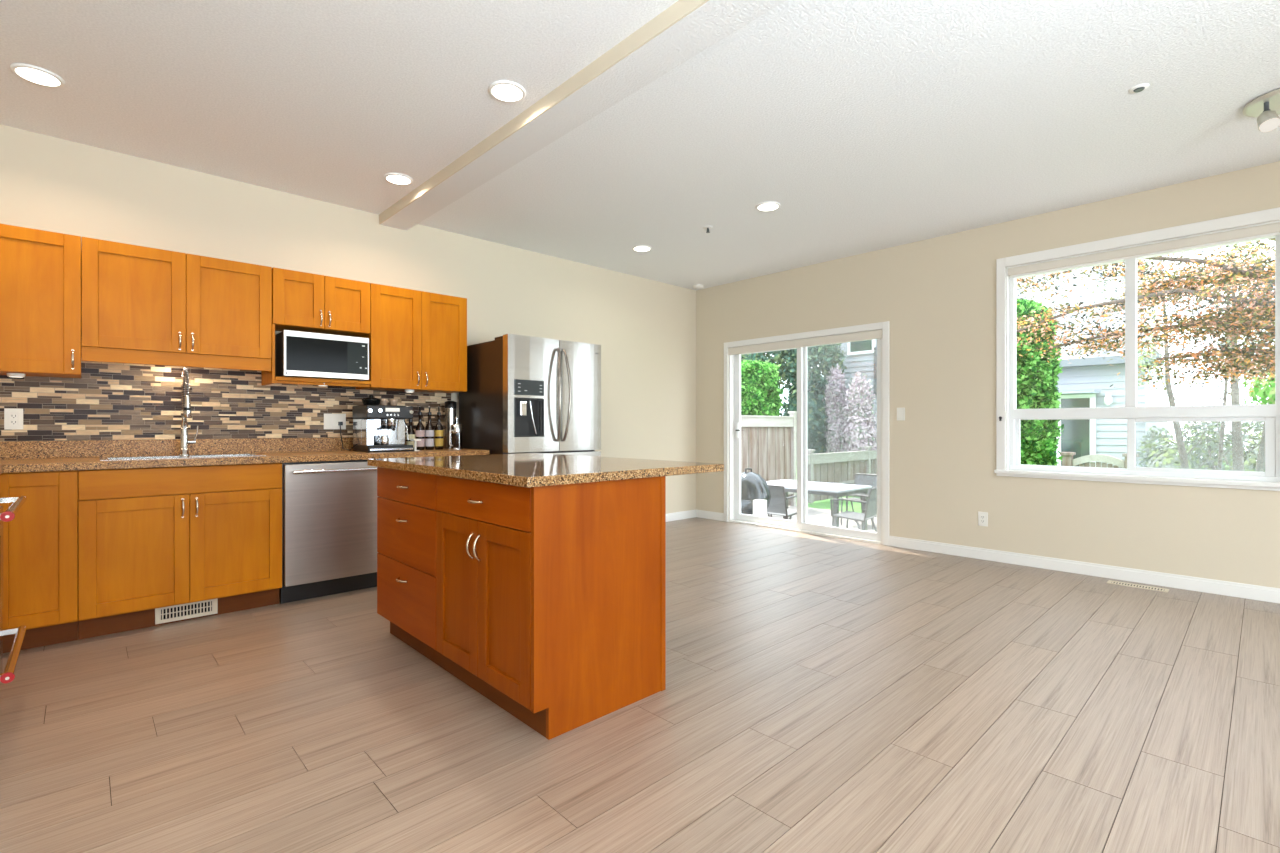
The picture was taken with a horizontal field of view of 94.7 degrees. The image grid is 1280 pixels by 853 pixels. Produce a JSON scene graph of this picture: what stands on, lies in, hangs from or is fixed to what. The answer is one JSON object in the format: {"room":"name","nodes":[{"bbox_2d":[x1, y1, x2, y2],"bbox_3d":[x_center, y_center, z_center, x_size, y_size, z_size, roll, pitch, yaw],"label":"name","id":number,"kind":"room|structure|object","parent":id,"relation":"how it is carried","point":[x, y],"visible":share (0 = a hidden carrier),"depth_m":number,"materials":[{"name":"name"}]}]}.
{"room":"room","nodes":[
{"label":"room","id":0,"kind":"room"},
{"bbox_2d":[0,124,695,513],"bbox_3d":[-1.669,-0.215,5.027,6.614,2.860,0.150,0,0,-43],"label":"wall","id":1,"kind":"structure","parent":0,"point":[645,329],"depth_m":4.73,"materials":[{"name":"beige paint"}]},
{"bbox_2d":[0,223,80,377],"bbox_3d":[-3.290,-0.654,3.143,0.454,0.748,0.359,0,0,-43],"label":"upper cabinet","id":2,"kind":"object","parent":1,"relation":"attached to","point":[40,270],"visible":1,"depth_m":3.09,"materials":[{"name":"brown wood"}]},
{"bbox_2d":[6,373,25,377],"bbox_3d":[-3.275,-0.269,3.097,0.070,0.019,0.070,0,0,-43],"label":"puck light","id":3,"kind":"object","parent":2,"relation":"attached to","point":[19,375],"visible":1,"depth_m":3.08,"materials":[{"name":"white plastic"}]},
{"bbox_2d":[81,237,271,370],"bbox_3d":[-2.800,-0.693,3.606,0.891,0.672,0.359,0,0,-43],"label":"upper cabinet","id":4,"kind":"object","parent":1,"relation":"attached to","point":[141,304],"visible":1,"depth_m":3.46,"materials":[{"name":"brown wood"}]},
{"bbox_2d":[0,361,450,440],"bbox_3d":[-2.751,-0.172,3.895,3.177,0.505,0.009,0,0,-43],"label":"backsplash","id":5,"kind":"structure","parent":1,"relation":"attached to","point":[109,401],"depth_m":3.71,"materials":[{"name":"brown tile"}]},
{"bbox_2d":[4,408,22,429],"bbox_3d":[-3.435,-0.041,3.236,0.072,0.116,0.009,0,0,-43],"label":"wall outlet","id":6,"kind":"object","parent":5,"relation":"attached to","point":[13,417],"visible":1,"depth_m":3.23,"materials":[{"name":"white plastic"}]},
{"bbox_2d":[9,413,17,424],"bbox_3d":[-3.433,-0.041,3.235,0.033,0.068,0.002,0,0,-43],"label":"receptacle","id":7,"kind":"object","parent":6,"relation":"attached to","point":[13,417],"depth_m":3.23,"materials":[{"name":"white plastic"}]},
{"bbox_2d":[324,413,345,428],"bbox_3d":[-2.251,-0.037,4.354,0.150,0.116,0.008,0,0,-43],"label":"wall outlet","id":8,"kind":"object","parent":5,"relation":"attached to","point":[331,421],"visible":1,"depth_m":4.35,"materials":[{"name":"white plastic"}]},
{"bbox_2d":[261,324,370,386],"bbox_3d":[-2.257,-0.471,4.128,0.609,0.382,0.329,0,0,-43],"label":"shelf","id":9,"kind":"object","parent":1,"relation":"attached to","point":[267,377],"visible":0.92,"depth_m":3.94,"materials":[{"name":"brown wood"}]},
{"bbox_2d":[275,330,368,380],"bbox_3d":[-2.226,-0.474,4.110,0.526,0.299,0.366,0,0,-43],"label":"microwave","id":10,"kind":"object","parent":9,"relation":"in","point":[299,354],"visible":0.99,"depth_m":3.96,"materials":[{"name":"silver metal"}]},
{"bbox_2d":[272,267,369,336],"bbox_3d":[-2.251,-0.847,4.124,0.606,0.364,0.359,0,0,-43],"label":"upper cabinet","id":11,"kind":"object","parent":1,"relation":"attached to","point":[301,301],"visible":0.98,"depth_m":4.00,"materials":[{"name":"brown wood"}]},
{"bbox_2d":[356,283,466,392],"bbox_3d":[-1.759,-0.654,4.589,0.742,0.748,0.359,0,0,-43],"label":"upper cabinet","id":12,"kind":"object","parent":1,"relation":"attached to","point":[418,339],"visible":1,"depth_m":4.46,"materials":[{"name":"brown wood"}]},
{"bbox_2d":[666,510,695,521],"bbox_3d":[-0.097,1.049,6.398,2.144,0.092,0.014,0,0,-43],"label":"baseboard","id":13,"kind":"structure","parent":1,"relation":"attached to","point":[691,513],"depth_m":6.93,"materials":[{"name":"white wood"}]},
{"bbox_2d":[0,517,1279,852],"bbox_3d":[1.137,1.155,2.054,6.314,0.120,8.026,0,0,-43],"label":"floor","id":14,"kind":"structure","parent":0,"point":[822,694],"depth_m":2.10,"materials":[{"name":"laminate"}]},
{"bbox_2d":[0,496,26,682],"bbox_3d":[-2.581,0.635,1.948,0.750,0.920,0.756,0,0,-43],"label":"range","id":15,"kind":"object","parent":14,"relation":"on","point":[8,675],"visible":1,"depth_m":2.31,"materials":[{"name":"metal"}]},
{"bbox_2d":[0,470,77,652],"bbox_3d":[-3.254,0.658,2.996,0.581,0.874,0.624,0,0,-43],"label":"base cabinet","id":16,"kind":"object","parent":14,"relation":"on","point":[40,544],"visible":0.91,"depth_m":2.89,"materials":[{"name":"brown wood"}]},
{"bbox_2d":[78,463,281,639],"bbox_3d":[-2.704,0.659,3.493,0.900,0.872,0.655,0,0,-43],"label":"base cabinet","id":17,"kind":"object","parent":14,"relation":"on","point":[149,539],"visible":1,"depth_m":3.23,"materials":[{"name":"brown wood"}]},
{"bbox_2d":[155,598,217,623],"bbox_3d":[-2.554,1.036,3.327,0.280,0.094,0.014,0,0,-43],"label":"vent grille","id":18,"kind":"object","parent":17,"relation":"attached to","point":[207,607],"visible":0.99,"depth_m":3.32,"materials":[{"name":"beige metal"}]},
{"bbox_2d":[262,460,378,603],"bbox_3d":[-2.133,0.659,3.992,0.606,0.872,0.666,0,0,-43],"label":"dishwasher","id":19,"kind":"object","parent":14,"relation":"on","point":[329,508],"visible":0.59,"depth_m":3.76,"materials":[{"name":"silver metal"}]},
{"bbox_2d":[377,467,665,739],"bbox_3d":[-0.647,0.650,2.763,0.674,0.889,1.483,0,0,-43],"label":"kitchen island","id":20,"kind":"object","parent":14,"relation":"on","point":[548,603],"visible":0.94,"depth_m":2.28,"materials":[{"name":"brown wood"}]},
{"bbox_2d":[367,453,723,487],"bbox_3d":[-0.523,0.188,2.900,1.050,0.035,1.535,0,0,-43],"label":"island countertop","id":21,"kind":"structure","parent":20,"relation":"on","point":[527,470],"depth_m":2.55,"materials":[{"name":"stone"}]},
{"bbox_2d":[459,334,600,456],"bbox_3d":[-0.899,0.203,4.950,0.896,1.784,0.886,0,0,-43],"label":"refrigerator","id":22,"kind":"object","parent":14,"relation":"on","point":[524,394],"visible":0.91,"depth_m":4.64,"materials":[{"name":"silver metal"}]},
{"bbox_2d":[1107,580,1168,591],"bbox_3d":[3.402,1.092,4.037,0.090,0.006,0.320,0,0,-43],"label":"floor vent","id":23,"kind":"object","parent":14,"relation":"in","point":[1108,581],"visible":1,"depth_m":4.03,"materials":[{"name":"beige metal"}]},
{"bbox_3d":[-1.658,0.658,4.480,0.747,0.874,0.655,0,0,-43],"label":"base cabinet","id":24,"kind":"object","parent":14,"relation":"on","visible":0},
{"bbox_2d":[0,436,488,473],"bbox_3d":[-2.357,0.150,3.478,3.177,0.138,1.152,0,0,-43],"label":"countertop","id":25,"kind":"structure","parent":24,"relation":"on","point":[15,456],"depth_m":3.55,"materials":[{"name":"stone"}]},
{"bbox_2d":[99,453,265,468],"bbox_3d":[-2.703,0.263,3.505,0.750,0.174,0.432,0,0,-43],"label":"sink","id":26,"kind":"object","parent":25,"relation":"in","point":[236,454],"visible":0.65,"depth_m":3.48,"materials":[{"name":"silver metal"}]},
{"bbox_2d":[108,456,184,468],"bbox_3d":[-2.800,0.265,3.352,0.330,0.170,0.280,0,0,-43],"label":"basin","id":27,"kind":"object","parent":26,"relation":"in","point":[146,457],"depth_m":3.44,"materials":[{"name":"metal"}]},
{"bbox_2d":[190,454,254,465],"bbox_3d":[-2.542,0.265,3.596,0.320,0.170,0.280,0,0,-43],"label":"basin","id":28,"kind":"object","parent":26,"relation":"in","point":[221,455],"depth_m":3.70,"materials":[{"name":"metal"}]},
{"bbox_2d":[178,368,198,455],"bbox_3d":[-2.731,-0.089,3.581,0.100,0.531,0.200,0,0,-43],"label":"faucet","id":29,"kind":"object","parent":25,"relation":"on","point":[187,410],"visible":1,"depth_m":3.60,"materials":[{"name":"silver metal"}]},
{"bbox_2d":[338,395,413,451],"bbox_3d":[-1.932,-0.023,4.323,0.384,0.405,0.475,0,0,-43],"label":"espresso machine","id":30,"kind":"object","parent":25,"relation":"on","point":[371,420],"visible":0.99,"depth_m":4.22,"materials":[{"name":"silver metal"}]},
{"bbox_2d":[377,435,388,444],"bbox_3d":[-1.834,0.099,4.214,0.075,0.070,0.061,0,0,-15],"label":"milk jug","id":31,"kind":"object","parent":30,"relation":"on","point":[384,440],"visible":0.95,"depth_m":4.19,"materials":[{"name":"silver metal"}]},
{"bbox_2d":[380,399,387,404],"bbox_3d":[-1.864,-0.176,4.291,0.058,0.050,0.057,0,0,-43],"label":"espresso cup","id":32,"kind":"object","parent":30,"relation":"on","point":[383,401],"visible":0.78,"depth_m":4.27,"materials":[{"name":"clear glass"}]},
{"bbox_2d":[369,448,413,450],"bbox_3d":[-1.758,0.161,4.182,0.305,0.014,0.012,0,0,-43],"label":"drip tray","id":33,"kind":"object","parent":30,"relation":"on","point":[370,449],"depth_m":4.18,"materials":[{"name":"white metal"}]},
{"bbox_2d":[389,399,397,405],"bbox_3d":[-1.817,-0.176,4.350,0.058,0.050,0.057,0,0,-43],"label":"espresso cup","id":34,"kind":"object","parent":30,"relation":"on","point":[394,402],"visible":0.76,"depth_m":4.33,"materials":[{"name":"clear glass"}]},
{"bbox_2d":[406,419,414,449],"bbox_3d":[-1.732,0.039,4.457,0.067,0.282,0.067,0,0,-43],"label":"syrup bottle","id":35,"kind":"object","parent":25,"relation":"on","point":[411,433],"visible":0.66,"depth_m":4.43,"materials":[{"name":"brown glass"}]},
{"bbox_2d":[410,439,420,450],"bbox_3d":[-1.654,0.136,4.352,0.054,0.088,0.070,0,0,-43],"label":"stand","id":36,"kind":"object","parent":25,"relation":"on","point":[414,440],"visible":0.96,"depth_m":4.34,"materials":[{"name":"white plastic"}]},
{"bbox_2d":[415,406,424,449],"bbox_3d":[-1.676,0.011,4.496,0.067,0.337,0.067,0,0,-43],"label":"syrup bottle","id":37,"kind":"object","parent":25,"relation":"on","point":[420,430],"visible":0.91,"depth_m":4.48,"materials":[{"name":"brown glass"}]},
{"bbox_2d":[425,406,433,449],"bbox_3d":[-1.622,0.011,4.547,0.067,0.337,0.067,0,0,-43],"label":"syrup bottle","id":38,"kind":"object","parent":25,"relation":"on","point":[429,429],"visible":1,"depth_m":4.52,"materials":[{"name":"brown glass"}]},
{"bbox_2d":[435,406,442,449],"bbox_3d":[-1.567,0.011,4.599,0.067,0.337,0.067,0,0,-43],"label":"syrup bottle","id":39,"kind":"object","parent":25,"relation":"on","point":[438,428],"visible":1,"depth_m":4.57,"materials":[{"name":"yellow glass"}]},
{"bbox_2d":[445,401,456,448],"bbox_3d":[-1.552,-0.015,4.834,0.094,0.390,0.093,0,0,-43],"label":"canister","id":40,"kind":"object","parent":25,"relation":"on","point":[450,406],"visible":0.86,"depth_m":4.79,"materials":[{"name":"metal"}]},
{"bbox_2d":[449,417,462,448],"bbox_3d":[-1.461,0.051,4.674,0.114,0.257,0.096,0,0,-27],"label":"press","id":41,"kind":"object","parent":25,"relation":"on","point":[456,431],"visible":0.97,"depth_m":4.64,"materials":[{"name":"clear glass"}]},
{"bbox_2d":[0,0,1279,289],"bbox_3d":[1.137,-1.720,2.054,6.614,0.150,8.326,0,0,-43],"label":"ceiling","id":42,"kind":"structure","parent":0,"point":[872,125],"depth_m":3.01,"materials":[{"name":"white paint"}]},
{"bbox_2d":[10,63,64,87],"bbox_3d":[-2.817,-1.640,2.761,0.180,0.010,0.180,0,0,-43],"label":"recessed light","id":43,"kind":"object","parent":42,"relation":"in","point":[34,74],"visible":1,"depth_m":2.75,"materials":[{"name":"white plastic"}]},
{"bbox_2d":[15,68,59,85],"bbox_3d":[-2.817,-1.637,2.761,0.146,0.004,0.146,0,0,-43],"label":"diffuser","id":44,"kind":"object","parent":43,"relation":"attached to","point":[40,76],"depth_m":2.76,"materials":[{"name":"white plastic"}]},
{"bbox_2d":[384,173,412,184],"bbox_3d":[-1.601,-1.640,3.913,0.180,0.010,0.180,0,0,-43],"label":"recessed light","id":45,"kind":"object","parent":42,"relation":"in","point":[395,178],"visible":1,"depth_m":3.90,"materials":[{"name":"white plastic"}]},
{"bbox_2d":[387,175,409,183],"bbox_3d":[-1.601,-1.637,3.913,0.146,0.004,0.146,0,0,-43],"label":"diffuser","id":46,"kind":"object","parent":45,"relation":"attached to","point":[395,179],"depth_m":3.91,"materials":[{"name":"white plastic"}]},
{"bbox_2d":[488,80,525,102],"bbox_3d":[-0.651,-1.640,2.894,0.180,0.010,0.180,0,0,-43],"label":"recessed light","id":47,"kind":"object","parent":42,"relation":"in","point":[502,90],"visible":1,"depth_m":2.88,"materials":[{"name":"white"}]},
{"bbox_2d":[492,84,521,100],"bbox_3d":[-0.651,-1.637,2.894,0.146,0.004,0.146,0,0,-43],"label":"diffuser","id":48,"kind":"object","parent":47,"relation":"attached to","point":[501,92],"depth_m":2.89,"materials":[{"name":"white plastic"}]},
{"bbox_2d":[379,0,785,230],"bbox_3d":[0.804,-1.607,1.739,0.213,0.075,8.026,0,0,-43],"label":"ceiling beam","id":49,"kind":"structure","parent":42,"relation":"attached to","point":[685,29],"depth_m":2.79,"materials":[{"name":"white"}]},
{"bbox_2d":[632,245,651,251],"bbox_3d":[0.019,-1.640,5.437,0.180,0.010,0.180,0,0,-43],"label":"recessed light","id":50,"kind":"object","parent":42,"relation":"in","point":[640,248],"visible":1,"depth_m":5.42,"materials":[{"name":"white plastic"}]},
{"bbox_2d":[634,247,649,250],"bbox_3d":[0.019,-1.637,5.437,0.146,0.004,0.146,0,0,-43],"label":"diffuser","id":51,"kind":"object","parent":50,"relation":"attached to","point":[635,248],"depth_m":5.44,"materials":[{"name":"white plastic"}]},
{"bbox_2d":[693,284,703,288],"bbox_3d":[0.683,-1.628,6.902,0.136,0.034,0.136,0,0,-43],"label":"smoke detector","id":52,"kind":"object","parent":42,"relation":"attached to","point":[698,286],"visible":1,"depth_m":6.86,"materials":[{"name":"white plastic"}]},
{"bbox_2d":[703,225,712,232],"bbox_3d":[0.561,-1.623,4.866,0.080,0.045,0.080,0,0,-43],"label":"sprinkler","id":53,"kind":"object","parent":42,"relation":"attached to","point":[707,227],"visible":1,"depth_m":4.86,"materials":[{"name":"white metal"}]},
{"bbox_2d":[756,201,779,210],"bbox_3d":[0.955,-1.640,4.402,0.180,0.010,0.180,0,0,-43],"label":"recessed light","id":54,"kind":"object","parent":42,"relation":"in","point":[770,205],"visible":1,"depth_m":4.39,"materials":[{"name":"white"}]},
{"bbox_2d":[758,204,777,210],"bbox_3d":[0.955,-1.637,4.402,0.146,0.004,0.146,0,0,-43],"label":"diffuser","id":55,"kind":"object","parent":54,"relation":"attached to","point":[761,207],"depth_m":4.41,"materials":[{"name":"white plastic"}]},
{"bbox_2d":[1128,83,1149,92],"bbox_3d":[2.425,-1.639,2.867,0.080,0.012,0.080,0,0,-43],"label":"sprinkler","id":56,"kind":"object","parent":42,"relation":"attached to","point":[1141,87],"visible":1,"depth_m":2.86,"materials":[{"name":"white metal"}]},
{"bbox_2d":[1243,88,1279,131],"bbox_3d":[3.240,-1.555,2.942,0.330,0.180,0.330,0,0,-43],"label":"spotlight fixture","id":57,"kind":"object","parent":42,"relation":"attached to","point":[1266,107],"visible":1,"depth_m":2.93,"materials":[{"name":"grey metal"}]},
{"bbox_2d":[696,161,1279,587],"bbox_3d":[3.487,-0.215,4.273,0.150,2.860,8.326,0,0,-43],"label":"wall","id":58,"kind":"structure","parent":0,"point":[937,295],"depth_m":4.93,"materials":[{"name":"beige paint"}]},
{"bbox_2d":[728,330,881,354],"bbox_3d":[1.644,-0.860,6.126,0.046,0.090,1.832,0,0,-43],"label":"blind cassette","id":59,"kind":"object","parent":58,"relation":"attached to","point":[876,334],"visible":1,"depth_m":6.01,"materials":[{"name":"beige"}]},
{"bbox_2d":[724,321,888,545],"bbox_3d":[1.684,0.074,6.170,0.168,2.082,1.920,0,0,-43],"label":"door","id":60,"kind":"structure","parent":58,"relation":"in","point":[732,363],"depth_m":6.15,"materials":[{"name":"white plastic"}]},
{"bbox_2d":[897,408,904,419],"bbox_3d":[2.364,-0.113,5.348,0.008,0.116,0.072,0,0,-43],"label":"light switch","id":61,"kind":"object","parent":58,"relation":"attached to","point":[900,411],"visible":1,"depth_m":5.34,"materials":[{"name":"white plastic"}]},
{"bbox_2d":[978,512,987,526],"bbox_3d":[2.824,0.762,4.859,0.009,0.116,0.072,0,0,-43],"label":"wall outlet","id":62,"kind":"object","parent":58,"relation":"attached to","point":[982,516],"visible":1,"depth_m":4.86,"materials":[{"name":"white plastic"}]},
{"bbox_2d":[696,509,1279,603],"bbox_3d":[3.428,1.049,4.216,0.014,0.092,8.026,0,0,-43],"label":"baseboard","id":63,"kind":"structure","parent":58,"relation":"attached to","point":[1241,590],"depth_m":4.32,"materials":[{"name":"white wood"}]},
{"bbox_2d":[994,207,1279,490],"bbox_3d":[3.508,-0.477,4.226,0.185,1.755,1.680,0,0,-43],"label":"window","id":64,"kind":"structure","parent":58,"relation":"in","point":[1008,464],"depth_m":4.21,"materials":[{"name":"white plastic"}]},
{"bbox_2d":[1008,222,1279,277],"bbox_3d":[3.473,-1.228,4.200,0.050,0.077,1.492,0,0,-43],"label":"blind cassette","id":65,"kind":"object","parent":64,"relation":"attached to","point":[1273,229],"visible":1,"depth_m":4.08,"materials":[{"name":"beige"}]},
{"label":"outside","id":66,"kind":"structure","parent":0,"visible":0},
{"bbox_2d":[807,463,1244,512],"bbox_3d":[13.127,1.690,19.268,34.456,0.210,38.000,0,0,-43],"label":"lawn","id":67,"kind":"structure","parent":66,"point":[821,504],"depth_m":12.06,"materials":[{"name":"green plant"}]},
{"bbox_2d":[741,360,783,479],"bbox_3d":[2.642,-0.045,14.948,1.986,3.280,2.008,0,0,-15],"label":"cedar tree","id":68,"kind":"object","parent":67,"relation":"on","point":[760,391],"visible":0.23,"depth_m":14.29,"materials":[{"name":"green plant"}]},
{"bbox_2d":[741,350,788,415],"bbox_3d":[3.199,-0.743,17.219,2.742,4.728,2.296,0,0,-36],"label":"leafy tree","id":69,"kind":"object","parent":67,"relation":"on","point":[778,357],"visible":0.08,"depth_m":16.64,"materials":[{"name":"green plant"}]},
{"bbox_2d":[780,343,846,453],"bbox_3d":[4.732,-0.781,16.319,1.871,4.756,1.790,0,0,-15],"label":"leafy tree","id":70,"kind":"object","parent":67,"relation":"on","point":[827,357],"visible":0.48,"depth_m":15.80,"materials":[{"name":"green plant"}]},
{"bbox_2d":[822,364,846,452],"bbox_3d":[5.156,0.085,15.520,0.608,3.503,0.684,0,0,-21],"label":"flowering shrub","id":71,"kind":"object","parent":67,"relation":"on","point":[834,402],"visible":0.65,"depth_m":15.37,"materials":[{"name":"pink plant"}]},
{"bbox_2d":[807,446,876,503],"bbox_3d":[5.158,1.035,13.801,5.350,1.120,0.150,0,0,-43],"label":"fence","id":72,"kind":"object","parent":67,"relation":"on","point":[834,467],"visible":0.45,"depth_m":13.05,"materials":[{"name":"beige wood"}]},
{"bbox_2d":[838,371,876,451],"bbox_3d":[5.519,0.148,14.850,1.064,3.068,1.016,0,0,30],"label":"flowering shrub","id":73,"kind":"object","parent":67,"relation":"on","point":[859,431],"visible":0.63,"depth_m":14.64,"materials":[{"name":"purple plant"}]},
{"bbox_2d":[835,259,1166,467],"bbox_3d":[9.307,-1.955,16.144,5.100,7.100,7.900,0,0,-43],"label":"house","id":74,"kind":"structure","parent":67,"relation":"on","point":[1086,382],"depth_m":13.20,"materials":[{"name":"grey"}]},
{"bbox_2d":[1104,393,1111,404],"bbox_3d":[9.994,-0.580,12.598,0.170,0.250,0.136,0,0,-43],"label":"lamp","id":75,"kind":"object","parent":74,"relation":"attached to","point":[1107,396],"depth_m":12.56,"materials":[{"name":"white"}]},
{"bbox_2d":[1016,298,1063,465],"bbox_3d":[5.756,-0.177,8.978,1.213,3.544,1.198,0,0,-43],"label":"cedar tree","id":76,"kind":"object","parent":67,"relation":"on","point":[1037,378],"visible":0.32,"depth_m":8.57,"materials":[{"name":"green plant"}]},
{"bbox_2d":[1060,452,1138,468],"bbox_3d":[8.199,1.035,10.559,0.220,1.120,1.100,0,0,-43],"label":"fence","id":77,"kind":"object","parent":67,"relation":"on","point":[1067,460],"visible":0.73,"depth_m":10.57,"materials":[{"name":"beige wood"}]},
{"bbox_2d":[1137,426,1200,468],"bbox_3d":[9.813,0.939,10.979,1.247,1.908,0.932,0,0,-43],"label":"shrub","id":78,"kind":"object","parent":67,"relation":"on","point":[1166,457],"visible":0.38,"depth_m":11.02,"materials":[{"name":"green plant"}]},
{"bbox_2d":[1119,259,1226,468],"bbox_3d":[8.439,-0.759,9.362,1.067,4.719,1.245,0,0,-43],"label":"birch tree","id":79,"kind":"object","parent":67,"relation":"on","point":[1183,457],"visible":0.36,"depth_m":9.35,"materials":[{"name":"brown plant"}]},
{"bbox_2d":[1177,422,1244,470],"bbox_3d":[11.322,0.762,11.681,1.400,2.228,1.095,0,0,-43],"label":"shrub","id":80,"kind":"object","parent":67,"relation":"on","point":[1200,449],"visible":0.32,"depth_m":11.55,"materials":[{"name":"green plant"}]},
{"bbox_2d":[1184,286,1258,469],"bbox_3d":[9.108,-0.455,9.224,0.945,4.102,0.985,0,0,-43],"label":"birch tree","id":81,"kind":"object","parent":67,"relation":"on","point":[1221,431],"visible":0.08,"depth_m":9.18,"materials":[{"name":"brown plant"}]},
{"bbox_2d":[1193,242,1270,470],"bbox_3d":[8.711,-0.665,8.639,0.973,4.523,0.953,0,0,-43],"label":"birch tree","id":82,"kind":"object","parent":67,"relation":"on","point":[1237,440],"visible":0.12,"depth_m":8.61,"materials":[{"name":"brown plant"}]},
{"bbox_2d":[1224,421,1264,471],"bbox_3d":[10.658,0.730,10.035,1.050,2.034,1.256,0,0,-14],"label":"shrub","id":83,"kind":"object","parent":67,"relation":"on","point":[1250,462],"visible":0.21,"depth_m":10.14,"materials":[{"name":"green plant"}]},
{"bbox_2d":[1225,339,1274,471],"bbox_3d":[9.642,-0.762,8.876,1.219,4.722,0.850,0,0,2],"label":"birch tree","id":84,"kind":"object","parent":67,"relation":"on","point":[1260,465],"visible":0.15,"depth_m":8.99,"materials":[{"name":"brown plant"}]},
{"bbox_2d":[1239,372,1274,404],"bbox_3d":[8.198,0.231,7.183,1.113,2.738,1.258,0,0,-43],"label":"leafy tree","id":85,"kind":"object","parent":67,"relation":"on","point":[1265,392],"visible":0.57,"depth_m":7.38,"materials":[{"name":"green plant"}]},
{"bbox_2d":[1241,287,1273,445],"bbox_3d":[9.810,-0.455,9.081,0.884,4.101,0.965,0,0,-43],"label":"birch tree","id":86,"kind":"object","parent":67,"relation":"on","point":[1256,287],"visible":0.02,"depth_m":9.22,"materials":[{"name":"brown plant"}]},
{"bbox_2d":[1242,240,1274,432],"bbox_3d":[9.436,-0.746,8.632,0.983,4.686,1.009,0,0,-43],"label":"birch tree","id":87,"kind":"object","parent":67,"relation":"on","point":[1265,240],"visible":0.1,"depth_m":8.73,"materials":[{"name":"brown plant"}]},
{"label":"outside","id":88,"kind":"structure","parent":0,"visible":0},
{"bbox_2d":[767,506,876,531],"bbox_3d":[6.277,1.695,4.963,4.856,0.200,14.600,0,0,-43],"label":"patio","id":89,"kind":"structure","parent":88,"point":[814,515],"depth_m":10.12,"materials":[{"name":"white concrete"}]},
{"bbox_2d":[741,468,770,514],"bbox_3d":[1.411,1.069,7.653,0.570,1.057,0.578,0,0,-43],"label":"barbecue grill","id":90,"kind":"object","parent":89,"relation":"on","point":[753,486],"visible":0.56,"depth_m":7.43,"materials":[{"name":"grey metal"}]},
{"bbox_2d":[753,499,766,516],"bbox_3d":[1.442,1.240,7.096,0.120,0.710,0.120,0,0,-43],"label":"box","id":91,"kind":"object","parent":89,"relation":"on","point":[759,506],"visible":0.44,"depth_m":7.06,"materials":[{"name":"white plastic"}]},
{"bbox_2d":[741,411,796,506],"bbox_3d":[1.404,0.645,10.258,4.725,1.900,0.150,0,0,-43],"label":"fence","id":92,"kind":"object","parent":89,"relation":"on","point":[761,428],"visible":0.26,"depth_m":11.30,"materials":[{"name":"beige wood"}]},
{"bbox_2d":[767,484,796,519],"bbox_3d":[1.897,1.190,8.144,0.528,0.819,0.588,0,0,-43],"label":"patio chair","id":93,"kind":"object","parent":89,"relation":"on","point":[777,505],"visible":0.33,"depth_m":7.90,"materials":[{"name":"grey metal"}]},
{"bbox_2d":[766,479,871,530],"bbox_3d":[2.541,1.235,8.890,1.000,0.720,1.500,0,0,-43],"label":"patio table","id":94,"kind":"object","parent":89,"relation":"on","point":[835,490],"visible":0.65,"depth_m":8.53,"materials":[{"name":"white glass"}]},
{"bbox_2d":[830,487,876,531],"bbox_3d":[2.864,1.190,7.751,0.528,0.819,0.588,0,0,40],"label":"patio chair","id":95,"kind":"object","parent":89,"relation":"on","point":[871,507],"visible":0.6,"depth_m":7.62,"materials":[{"name":"grey metal"}]},
{"bbox_2d":[840,473,876,528],"bbox_3d":[3.621,1.190,9.538,0.528,0.819,0.588,0,0,-43],"label":"patio chair","id":96,"kind":"object","parent":89,"relation":"on","point":[860,478],"visible":0.44,"depth_m":9.73,"materials":[{"name":"grey metal"}]},
{"bbox_2d":[860,494,868,529],"bbox_3d":[3.460,1.190,8.203,0.588,0.819,0.528,0,0,-38],"label":"patio chair","id":97,"kind":"object","parent":89,"relation":"on","point":[862,509],"visible":0.11,"depth_m":8.22,"materials":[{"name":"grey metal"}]},
{"bbox_2d":[1016,238,1274,394],"bbox_3d":[5.693,-0.418,6.207,4.624,4.027,2.995,0,0,8],"label":"maple tree","id":98,"kind":"object","parent":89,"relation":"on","point":[1238,320],"visible":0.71,"depth_m":6.00,"materials":[{"name":"brown plant"}]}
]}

